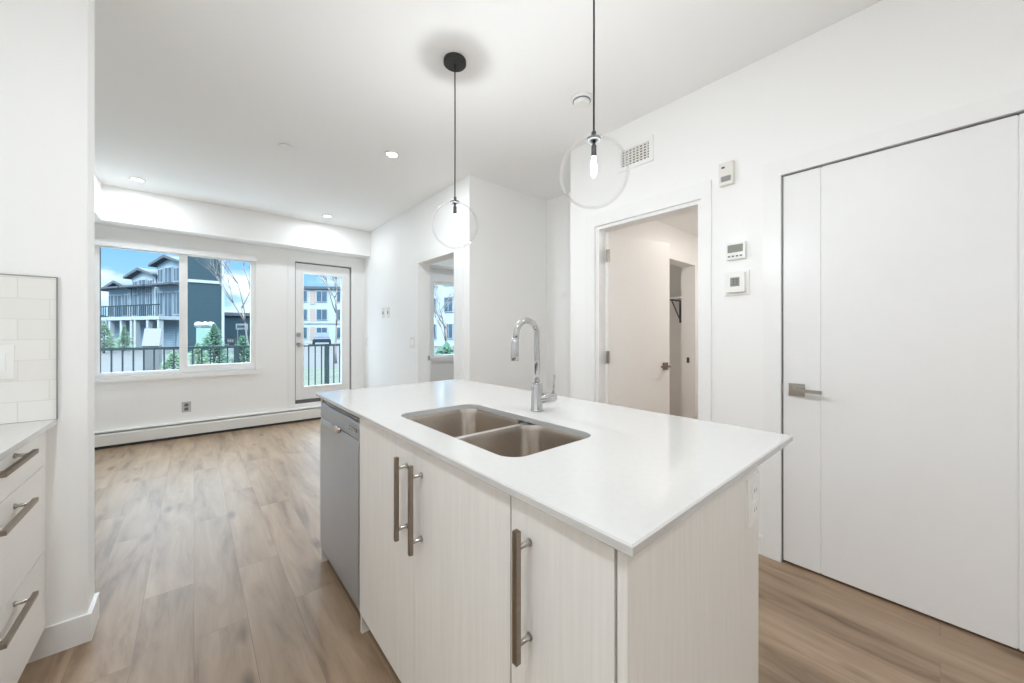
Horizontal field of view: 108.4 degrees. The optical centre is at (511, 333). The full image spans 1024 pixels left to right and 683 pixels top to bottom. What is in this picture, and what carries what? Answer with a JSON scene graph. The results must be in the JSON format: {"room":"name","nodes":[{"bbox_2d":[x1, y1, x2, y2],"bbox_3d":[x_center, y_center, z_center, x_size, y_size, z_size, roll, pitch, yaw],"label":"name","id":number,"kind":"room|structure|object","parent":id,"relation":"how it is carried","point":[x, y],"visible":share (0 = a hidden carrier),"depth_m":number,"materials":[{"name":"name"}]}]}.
{"room":"kitchen","nodes":[
{"label":"kitchen","id":0,"kind":"room"},
{"bbox_2d":[0,0,93,626],"bbox_3d":[-2.050,-0.155,1.323,0.721,2.810,0.140,0,0,-41],"label":"wall","id":1,"kind":"structure","parent":0,"point":[47,46],"depth_m":1.46,"materials":[{"name":"white paint"}]},
{"bbox_2d":[0,274,57,423],"bbox_3d":[-2.029,0.057,1.241,0.644,0.555,0.011,0,0,-41],"label":"tile backsplash","id":2,"kind":"structure","parent":1,"relation":"attached to","point":[28,304],"depth_m":1.41,"materials":[{"name":"white tile"}]},
{"bbox_2d":[0,345,13,378],"bbox_3d":[-1.905,0.105,1.337,0.122,0.126,0.011,0,0,-41],"label":"light switch","id":3,"kind":"object","parent":2,"relation":"attached to","point":[6,351],"visible":1,"depth_m":1.37,"materials":[{"name":"white plastic"}]},
{"bbox_2d":[27,592,98,663],"bbox_3d":[-1.839,1.195,1.504,0.190,0.110,0.166,0,0,-41],"label":"baseboard","id":4,"kind":"structure","parent":1,"relation":"attached to","point":[64,635],"depth_m":1.46,"materials":[{"name":"white paint"}]},
{"bbox_2d":[94,224,453,430],"bbox_3d":[-2.419,-0.155,5.909,6.150,2.810,0.150,0,0,-41],"label":"wall","id":5,"kind":"structure","parent":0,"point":[144,402],"depth_m":4.78,"materials":[{"name":"white paint"}]},
{"bbox_2d":[94,236,256,262],"bbox_3d":[-3.956,-0.990,4.439,1.455,0.101,0.070,0,0,-41],"label":"roller blind","id":6,"kind":"object","parent":5,"relation":"attached to","point":[98,241],"visible":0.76,"depth_m":4.35,"materials":[{"name":"white fabric"}]},
{"bbox_2d":[94,246,262,382],"bbox_3d":[-3.982,-0.225,4.509,1.554,1.520,0.130,0,0,-41],"label":"window","id":7,"kind":"structure","parent":5,"relation":"attached to","point":[224,369],"depth_m":4.48,"materials":[{"name":"white paint"}]},
{"bbox_2d":[182,401,190,411],"bbox_3d":[-3.954,0.890,4.481,0.085,0.125,0.009,0,0,-41],"label":"wall outlet","id":8,"kind":"object","parent":5,"relation":"attached to","point":[186,406],"visible":1,"depth_m":4.48,"materials":[{"name":"grey plastic"}]},
{"bbox_2d":[94,405,320,449],"bbox_3d":[-3.518,1.152,4.819,3.022,0.196,0.067,0,0,-41],"label":"baseboard heater","id":9,"kind":"object","parent":5,"relation":"attached to","point":[118,437],"visible":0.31,"depth_m":4.51,"materials":[{"name":"metal"}]},
{"bbox_2d":[295,262,350,403],"bbox_3d":[-2.826,-0.015,5.531,0.770,2.030,0.170,0,0,-41],"label":"door","id":10,"kind":"structure","parent":5,"relation":"attached to","point":[303,394],"depth_m":5.48,"materials":[{"name":"white paint"}]},
{"bbox_2d":[288,254,363,408],"bbox_3d":[-2.744,-0.030,5.520,1.050,2.180,0.014,0,0,-41],"label":"door frame","id":11,"kind":"structure","parent":5,"relation":"attached to","point":[357,268],"depth_m":5.74,"materials":[{"name":"white paint"}]},
{"bbox_2d":[432,281,453,361],"bbox_3d":[-0.946,-0.223,7.125,1.390,1.455,0.130,0,0,-41],"label":"window","id":12,"kind":"structure","parent":5,"relation":"attached to","point":[444,357],"depth_m":6.76,"materials":[{"name":"white paint"}]},
{"bbox_2d":[304,367,338,385],"bbox_3d":[-4.046,1.440,12.354,50.000,0.180,8.000,0,0,-41],"label":"lawn","id":13,"kind":"structure","parent":0,"point":[336,369],"depth_m":11.62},
{"bbox_2d":[160,351,178,369],"bbox_3d":[-10.177,0.926,11.005,0.887,0.888,0.821,0,0,-41],"label":"evergreen shrub","id":14,"kind":"object","parent":13,"relation":"on","point":[168,362],"visible":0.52,"depth_m":10.92,"materials":[{"name":"green plant"}]},
{"bbox_2d":[188,343,214,364],"bbox_3d":[-10.191,0.832,12.037,0.915,1.076,0.901,0,0,-41],"label":"evergreen shrub","id":15,"kind":"object","parent":13,"relation":"on","point":[198,351],"visible":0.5,"depth_m":11.96,"materials":[{"name":"green plant"}]},
{"bbox_2d":[229,335,249,362],"bbox_3d":[-9.166,0.705,12.499,1.034,1.331,0.904,0,0,-41],"label":"evergreen shrub","id":16,"kind":"object","parent":13,"relation":"on","point":[242,341],"visible":0.49,"depth_m":12.44,"materials":[{"name":"green plant"}]},
{"bbox_2d":[434,285,453,341],"bbox_3d":[-2.852,-1.083,13.828,2.397,4.912,2.520,0,0,-37],"label":"bare tree","id":17,"kind":"object","parent":13,"relation":"on","point":[439,312],"visible":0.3,"depth_m":14.19,"materials":[{"name":"grey plant"}]},
{"bbox_2d":[434,342,453,354],"bbox_3d":[-2.093,0.814,11.945,1.791,1.112,1.841,0,0,-41],"label":"evergreen shrub","id":18,"kind":"object","parent":13,"relation":"on","point":[448,349],"visible":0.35,"depth_m":11.88,"materials":[{"name":"green plant"}]},
{"bbox_2d":[364,179,462,387],"bbox_3d":[-1.371,-0.155,4.838,0.140,2.810,2.840,0,0,-41],"label":"wall","id":19,"kind":"structure","parent":0,"point":[389,270],"depth_m":4.79,"materials":[{"name":"white paint"}]},
{"bbox_2d":[382,308,384,317],"bbox_3d":[-1.839,-0.295,5.267,0.009,0.150,0.075,0,0,-41],"label":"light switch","id":20,"kind":"object","parent":19,"relation":"attached to","point":[383,309],"visible":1,"depth_m":5.25,"materials":[{"name":"beige plastic"}]},
{"bbox_2d":[410,337,414,347],"bbox_3d":[-1.232,0.110,4.562,0.010,0.135,0.125,0,0,-41],"label":"light switch","id":21,"kind":"object","parent":19,"relation":"attached to","point":[412,339],"visible":1,"depth_m":4.56,"materials":[{"name":"beige plastic"}]},
{"bbox_2d":[415,240,463,382],"bbox_3d":[-0.834,0.158,4.097,0.014,2.185,1.055,0,0,-41],"label":"door frame","id":22,"kind":"structure","parent":19,"relation":"attached to","point":[457,248],"depth_m":3.78,"materials":[{"name":"white paint"}]},
{"bbox_2d":[94,0,881,231],"bbox_3d":[0.325,-1.620,2.610,6.300,0.120,8.730,0,0,-41],"label":"ceiling","id":23,"kind":"structure","parent":0,"point":[196,100],"depth_m":2.31,"materials":[{"name":"white paint"}]},
{"bbox_2d":[129,177,145,181],"bbox_3d":[-3.789,-1.556,3.732,0.124,0.008,0.124,0,0,-41],"label":"recessed light","id":24,"kind":"object","parent":23,"relation":"in","point":[130,178],"visible":1,"depth_m":3.73,"materials":[{"name":"white plastic"}]},
{"bbox_2d":[94,173,369,258],"bbox_3d":[-2.360,-1.373,3.504,3.100,0.373,3.570,0,0,-41],"label":"soffit","id":25,"kind":"structure","parent":23,"relation":"attached to","point":[114,206],"depth_m":4.47,"materials":[{"name":"white paint"}]},
{"bbox_2d":[278,143,293,150],"bbox_3d":[-1.880,-1.554,3.070,0.112,0.012,0.112,0,0,-41],"label":"sprinkler cover","id":26,"kind":"object","parent":23,"relation":"attached to","point":[284,146],"visible":1,"depth_m":3.06,"materials":[{"name":"white plastic"}]},
{"bbox_2d":[385,151,399,157],"bbox_3d":[-1.042,-1.556,3.207,0.124,0.008,0.124,0,0,-41],"label":"recessed light","id":27,"kind":"object","parent":23,"relation":"in","point":[392,154],"visible":1,"depth_m":3.21,"materials":[{"name":"white plastic"}]},
{"bbox_2d":[430,258,453,270],"bbox_3d":[-1.091,-1.373,6.773,2.810,0.373,0.275,0,0,-41],"label":"ceiling","id":28,"kind":"structure","parent":23,"relation":"attached to","point":[448,264],"depth_m":6.56,"materials":[{"name":"white paint"}]},
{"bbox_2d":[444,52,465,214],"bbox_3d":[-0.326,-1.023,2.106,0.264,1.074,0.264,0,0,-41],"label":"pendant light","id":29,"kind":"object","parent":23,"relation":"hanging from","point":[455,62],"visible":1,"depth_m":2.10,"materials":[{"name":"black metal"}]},
{"bbox_2d":[453,203,456,214],"bbox_3d":[-0.326,-0.714,2.106,0.020,0.066,0.020,0,0,-41],"label":"socket","id":30,"kind":"object","parent":29,"relation":"attached to","point":[454,207],"depth_m":2.10,"materials":[{"name":"metal"}]},
{"bbox_2d":[571,91,591,108],"bbox_3d":[0.462,-1.537,2.444,0.136,0.046,0.136,0,0,-41],"label":"smoke detector","id":31,"kind":"object","parent":23,"relation":"attached to","point":[582,99],"visible":1,"depth_m":2.41,"materials":[{"name":"white plastic"}]},
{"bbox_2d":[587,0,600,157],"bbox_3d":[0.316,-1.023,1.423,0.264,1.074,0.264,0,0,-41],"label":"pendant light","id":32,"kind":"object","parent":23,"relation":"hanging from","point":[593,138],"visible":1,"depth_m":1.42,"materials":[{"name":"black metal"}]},
{"bbox_2d":[591,140,595,157],"bbox_3d":[0.316,-0.714,1.423,0.020,0.066,0.020,0,0,-41],"label":"socket","id":33,"kind":"object","parent":32,"relation":"attached to","point":[593,147],"depth_m":1.42,"materials":[{"name":"metal"}]},
{"bbox_2d":[463,175,546,392],"bbox_3d":[0.698,-0.155,4.667,3.050,2.810,0.120,0,0,-41],"label":"wall","id":34,"kind":"structure","parent":0,"point":[505,229],"depth_m":3.89,"materials":[{"name":"white paint"}]},
{"bbox_2d":[17,419,1023,682],"bbox_3d":[0.325,1.300,2.610,6.300,0.100,8.730,0,0,-41],"label":"floor","id":35,"kind":"structure","parent":0,"point":[209,568],"depth_m":1.70,"materials":[{"name":"brown wood"}]},
{"bbox_2d":[0,431,45,682],"bbox_3d":[-1.742,0.802,0.920,0.658,0.895,0.870,0,0,-41],"label":"base cabinet","id":36,"kind":"object","parent":35,"relation":"on","point":[23,472],"visible":0.98,"depth_m":1.20,"materials":[{"name":"white laminate"}]},
{"bbox_2d":[0,419,56,460],"bbox_3d":[-1.744,0.345,0.909,0.640,0.020,0.884,0,0,-41],"label":"countertop","id":37,"kind":"structure","parent":36,"relation":"on","point":[13,436],"depth_m":1.25,"materials":[{"name":"white stone"}]},
{"bbox_2d":[321,399,327,561],"bbox_3d":[-0.800,0.797,2.235,0.649,0.905,0.018,0,0,-41],"label":"island end panel","id":38,"kind":"object","parent":35,"relation":"on","point":[323,556],"visible":0.14,"depth_m":2.02,"materials":[{"name":"laminate"}]},
{"bbox_2d":[320,401,359,610],"bbox_3d":[-0.618,0.802,1.972,0.621,0.875,0.612,0,0,-41],"label":"dishwasher","id":39,"kind":"object","parent":35,"relation":"on","point":[339,429],"visible":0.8,"depth_m":1.73,"materials":[{"name":"metal"}]},
{"bbox_2d":[360,408,539,682],"bbox_3d":[-0.097,0.797,1.369,0.674,0.905,0.974,0,0,-41],"label":"base cabinet","id":40,"kind":"object","parent":35,"relation":"on","point":[436,537],"visible":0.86,"depth_m":1.07,"materials":[{"name":"laminate"}]},
{"bbox_2d":[316,379,792,556],"bbox_3d":[-0.093,0.335,1.606,0.940,0.020,1.940,0,0,-41],"label":"countertop","id":41,"kind":"structure","parent":40,"relation":"on","point":[636,475],"depth_m":0.99,"materials":[{"name":"white stone"}]},
{"bbox_2d":[407,409,585,456],"bbox_3d":[-0.095,0.448,1.337,0.382,0.202,0.730,0,0,-41],"label":"double sink","id":42,"kind":"object","parent":41,"relation":"in","point":[497,434],"visible":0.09,"depth_m":1.39,"materials":[{"name":"metal"}]},
{"bbox_2d":[511,317,556,411],"bbox_3d":[0.085,0.129,1.531,0.223,0.391,0.069,0,0,-29],"label":"kitchen faucet","id":43,"kind":"object","parent":41,"relation":"on","point":[538,397],"visible":1,"depth_m":1.53,"materials":[{"name":"silver metal"}]},
{"bbox_2d":[512,497,616,682],"bbox_3d":[0.307,0.797,0.899,0.674,0.905,0.264,0,0,-41],"label":"base cabinet","id":44,"kind":"object","parent":35,"relation":"on","point":[564,579],"visible":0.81,"depth_m":0.70,"materials":[{"name":"laminate"}]},
{"bbox_2d":[617,466,757,682],"bbox_3d":[0.426,0.797,0.811,0.652,0.905,0.018,0,0,-41],"label":"island end panel","id":45,"kind":"object","parent":35,"relation":"on","point":[687,602],"visible":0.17,"depth_m":0.76,"materials":[{"name":"laminate"}]},
{"bbox_2d":[746,471,759,528],"bbox_3d":[0.639,0.438,0.977,0.092,0.125,0.009,0,0,-41],"label":"wall outlet","id":46,"kind":"object","parent":45,"relation":"attached to","point":[752,482],"visible":1,"depth_m":0.96,"materials":[{"name":"white plastic"}]},
{"bbox_2d":[752,500,757,517],"bbox_3d":[0.641,0.462,0.975,0.036,0.036,0.004,0,0,-41],"label":"socket","id":47,"kind":"object","parent":46,"relation":"attached to","point":[754,502],"depth_m":0.97,"materials":[{"name":"white paint"}]},
{"bbox_2d":[752,482,757,498],"bbox_3d":[0.641,0.414,0.975,0.036,0.036,0.004,0,0,-41],"label":"socket","id":48,"kind":"object","parent":46,"relation":"attached to","point":[754,484],"depth_m":0.97,"materials":[{"name":"white paint"}]},
{"bbox_2d":[547,192,569,397],"bbox_3d":[0.769,-0.155,4.009,0.120,2.810,0.970,0,0,-41],"label":"wall","id":49,"kind":"structure","parent":0,"point":[558,208],"depth_m":4.18,"materials":[{"name":"white paint"}]},
{"bbox_2d":[609,220,697,418],"bbox_3d":[1.567,-0.155,3.958,2.419,2.810,0.150,0,0,-41],"label":"wall","id":50,"kind":"structure","parent":0,"point":[683,243],"depth_m":4.38,"materials":[{"name":"white paint"}]},
{"bbox_2d":[669,252,697,418],"bbox_3d":[1.756,0.188,4.013,1.200,2.125,0.012,0,0,-41],"label":"door frame","id":51,"kind":"structure","parent":50,"relation":"attached to","point":[673,256],"depth_m":4.36,"materials":[{"name":"white paint"}]},
{"bbox_2d":[669,264,680,416],"bbox_3d":[2.068,0.000,4.984,0.120,2.500,0.750,0,0,-41],"label":"wall","id":52,"kind":"structure","parent":0,"point":[674,271],"depth_m":4.83,"materials":[{"name":"white paint"}]},
{"bbox_2d":[669,296,680,322],"bbox_3d":[1.935,-0.295,4.817,0.301,0.310,0.669,0,0,-41],"label":"closet shelf","id":53,"kind":"object","parent":52,"relation":"attached to","point":[678,299],"visible":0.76,"depth_m":4.68,"materials":[{"name":"white metal"}]},
{"bbox_2d":[658,210,697,235],"bbox_3d":[1.994,-1.208,3.461,2.419,0.085,1.160,0,0,-41],"label":"ceiling","id":54,"kind":"structure","parent":0,"point":[687,222],"depth_m":3.83,"materials":[{"name":"white paint"}]},
{"bbox_2d":[570,0,1023,536],"bbox_3d":[2.020,-0.155,1.487,0.120,2.810,4.516,0,0,-41],"label":"wall","id":55,"kind":"structure","parent":0,"point":[886,64],"depth_m":2.09,"materials":[{"name":"white paint"}]},
{"bbox_2d":[617,134,653,173],"bbox_3d":[0.895,-1.305,2.693,0.010,0.180,0.288,0,0,-41],"label":"air vent","id":56,"kind":"object","parent":55,"relation":"in","point":[640,152],"visible":1,"depth_m":2.68,"materials":[{"name":"white metal"}]},
{"bbox_2d":[621,141,648,167],"bbox_3d":[0.894,-1.305,2.692,0.006,0.120,0.228,0,0,-41],"label":"grille","id":57,"kind":"object","parent":56,"relation":"attached to","point":[637,153],"depth_m":2.68,"materials":[{"name":"beige plastic"}]},
{"bbox_2d":[606,232,670,413],"bbox_3d":[1.085,0.209,3.176,0.787,2.058,0.140,0,0,-30],"label":"door","id":58,"kind":"structure","parent":55,"relation":"in","point":[637,269],"depth_m":3.14,"materials":[{"name":"white wood"}]},
{"bbox_2d":[585,180,711,421],"bbox_3d":[0.964,0.147,2.698,0.130,2.205,0.973,0,0,-41],"label":"door frame","id":59,"kind":"structure","parent":55,"relation":"attached to","point":[703,190],"depth_m":2.64,"materials":[{"name":"white paint"}]},
{"bbox_2d":[719,160,734,187],"bbox_3d":[1.289,-0.958,2.215,0.037,0.132,0.077,0,0,-41],"label":"fire alarm","id":60,"kind":"object","parent":55,"relation":"attached to","point":[727,169],"visible":1,"depth_m":2.20,"materials":[{"name":"beige plastic"}]},
{"bbox_2d":[721,175,730,181],"bbox_3d":[1.277,-0.926,2.204,0.004,0.032,0.056,0,0,-41],"label":"speaker grille","id":61,"kind":"object","parent":60,"relation":"attached to","point":[724,178],"depth_m":2.20,"materials":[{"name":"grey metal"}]},
{"bbox_2d":[726,241,746,260],"bbox_3d":[1.324,-0.489,2.181,0.029,0.098,0.102,0,0,-41],"label":"thermostat","id":62,"kind":"object","parent":55,"relation":"attached to","point":[736,250],"visible":1,"depth_m":2.17,"materials":[{"name":"white plastic"}]},
{"bbox_2d":[725,270,749,295],"bbox_3d":[1.322,-0.298,2.177,0.037,0.140,0.128,0,0,-41],"label":"thermostat","id":63,"kind":"object","parent":55,"relation":"attached to","point":[738,282],"visible":1,"depth_m":2.16,"materials":[{"name":"white plastic"}]},
{"bbox_2d":[758,535,762,554],"bbox_3d":[1.330,1.200,2.187,0.012,0.100,0.275,0,0,-41],"label":"baseboard","id":64,"kind":"structure","parent":55,"relation":"attached to","point":[760,538],"depth_m":2.09,"materials":[{"name":"white paint"}]},
{"bbox_2d":[763,88,1023,561],"bbox_3d":[1.779,0.151,1.664,0.014,2.198,1.102,0,0,-41],"label":"door frame","id":65,"kind":"structure","parent":55,"relation":"attached to","point":[1012,102],"depth_m":2.02,"materials":[{"name":"white paint"}]},
{"bbox_2d":[782,111,1023,651],"bbox_3d":[1.805,0.192,1.686,0.166,2.116,0.937,0,0,-41],"label":"door","id":66,"kind":"structure","parent":55,"relation":"in","point":[903,264],"depth_m":1.65,"materials":[{"name":"white paint"}]},
{"label":"outside","id":67,"kind":"structure","parent":0,"visible":0},
{"bbox_3d":[-4.688,1.300,5.287,5.800,0.300,1.870,0,0,-41],"label":"patio","id":68,"kind":"object","parent":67,"visible":0},
{"bbox_2d":[101,344,339,385],"bbox_3d":[-4.907,0.670,5.540,5.670,0.960,0.060,0,0,-41],"label":"railing","id":69,"kind":"object","parent":68,"relation":"on","point":[326,346],"visible":0.23,"depth_m":5.79,"materials":[{"name":"black metal"}]},
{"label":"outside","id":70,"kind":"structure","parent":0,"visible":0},
{"bbox_2d":[101,343,453,372],"bbox_3d":[-37.795,1.460,59.176,140.000,0.180,121.000,0,0,-41],"label":"street","id":71,"kind":"structure","parent":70,"point":[117,354],"depth_m":20.32,"materials":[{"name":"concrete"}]},
{"bbox_2d":[101,321,117,352],"bbox_3d":[-28.715,0.232,25.958,1.644,2.275,1.542,0,0,-13],"label":"evergreen shrub","id":72,"kind":"object","parent":71,"relation":"on","point":[107,333],"visible":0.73,"depth_m":26.02,"materials":[{"name":"green plant"}]},
{"bbox_2d":[101,280,131,347],"bbox_3d":[-37.483,-1.843,35.707,4.501,6.426,4.150,0,0,20],"label":"townhouse","id":73,"kind":"structure","parent":71,"relation":"on","point":[118,295],"depth_m":35.09,"materials":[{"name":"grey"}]},
{"bbox_2d":[113,326,133,350],"bbox_3d":[-30.552,0.377,29.080,1.526,1.986,1.386,0,0,20],"label":"evergreen shrub","id":74,"kind":"object","parent":71,"relation":"on","point":[122,340],"visible":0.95,"depth_m":28.96,"materials":[{"name":"green plant"}]},
{"bbox_2d":[107,267,157,347],"bbox_3d":[-33.877,-2.343,34.414,4.501,7.426,4.150,0,0,20],"label":"townhouse","id":75,"kind":"structure","parent":71,"relation":"on","point":[141,294],"depth_m":33.54,"materials":[{"name":"grey"}]},
{"bbox_2d":[142,328,161,370],"bbox_3d":[-11.833,0.599,12.146,0.420,1.542,0.452,0,0,-33],"label":"cabinet","id":76,"kind":"object","parent":71,"relation":"on","point":[152,336],"visible":0.75,"depth_m":12.06,"materials":[{"name":"grey metal"}]},
{"bbox_2d":[132,254,178,349],"bbox_3d":[-30.271,-2.793,33.121,4.501,8.326,4.150,0,0,20],"label":"townhouse","id":77,"kind":"structure","parent":71,"relation":"on","point":[167,318],"depth_m":32.50,"materials":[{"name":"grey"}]},
{"bbox_2d":[194,322,213,362],"bbox_3d":[-13.330,0.420,16.002,0.723,1.900,0.400,0,0,-36],"label":"utility box","id":78,"kind":"object","parent":71,"relation":"on","point":[201,333],"visible":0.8,"depth_m":15.83,"materials":[{"name":"green metal"}]},
{"bbox_2d":[188,256,224,352],"bbox_3d":[-23.320,-4.805,27.889,2.626,12.350,5.300,0,0,-41],"label":"building","id":79,"kind":"structure","parent":71,"relation":"on","point":[205,292],"depth_m":26.12,"materials":[{"name":"grey"}]},
{"bbox_2d":[195,323,233,363],"bbox_3d":[-12.129,0.472,15.012,1.302,1.796,1.449,0,0,-41],"label":"evergreen shrub","id":80,"kind":"object","parent":71,"relation":"on","point":[213,330],"visible":0.74,"depth_m":14.95,"materials":[{"name":"green plant"}]},
{"bbox_2d":[195,257,249,360],"bbox_3d":[-11.225,-1.496,15.349,2.096,5.742,3.772,0,0,32],"label":"bare tree","id":81,"kind":"object","parent":71,"relation":"on","point":[225,262],"visible":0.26,"depth_m":15.09,"materials":[{"name":"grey plant"}]},
{"bbox_2d":[227,338,235,345],"bbox_3d":[-27.413,0.910,36.050,0.850,0.920,0.140,0,0,0],"label":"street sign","id":82,"kind":"object","parent":71,"relation":"on","point":[229,340],"visible":0.94,"depth_m":36.00,"materials":[{"name":"grey metal"}]},
{"bbox_2d":[224,312,249,345],"bbox_3d":[-31.297,-0.455,42.796,4.334,3.650,6.300,0,0,-41],"label":"building","id":83,"kind":"structure","parent":71,"relation":"on","point":[231,319],"depth_m":39.99,"materials":[{"name":"stone"}]},
{"bbox_2d":[236,324,247,343],"bbox_3d":[-27.122,0.190,37.050,1.150,2.360,0.140,0,0,0],"label":"street sign","id":84,"kind":"object","parent":71,"relation":"on","point":[238,326],"visible":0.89,"depth_m":37.00,"materials":[{"name":"grey metal"}]},
{"bbox_2d":[312,333,330,343],"bbox_3d":[-22.643,0.618,43.978,1.920,1.495,4.450,0,0,-27],"label":"parked car","id":85,"kind":"object","parent":71,"relation":"on","point":[319,337],"visible":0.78,"depth_m":42.20,"materials":[{"name":"paint"}]},
{"bbox_2d":[304,286,339,343],"bbox_3d":[-24.663,-2.555,55.499,12.890,7.850,9.300,0,0,-7],"label":"apartment building","id":86,"kind":"structure","parent":71,"relation":"on","point":[319,313],"depth_m":50.83,"materials":[{"name":"beige"}]},
{"bbox_2d":[315,275,339,362],"bbox_3d":[-8.349,-1.749,16.863,1.871,6.245,3.698,0,0,-17],"label":"bare tree","id":87,"kind":"object","parent":71,"relation":"on","point":[325,279],"visible":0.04,"depth_m":16.96,"materials":[{"name":"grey plant"}]},
{"bbox_2d":[434,285,453,345],"bbox_3d":[-3.984,-3.630,43.385,9.290,10.000,9.500,0,0,31],"label":"apartment building","id":88,"kind":"structure","parent":71,"relation":"on","point":[439,340],"depth_m":40.49,"materials":[{"name":"grey"}]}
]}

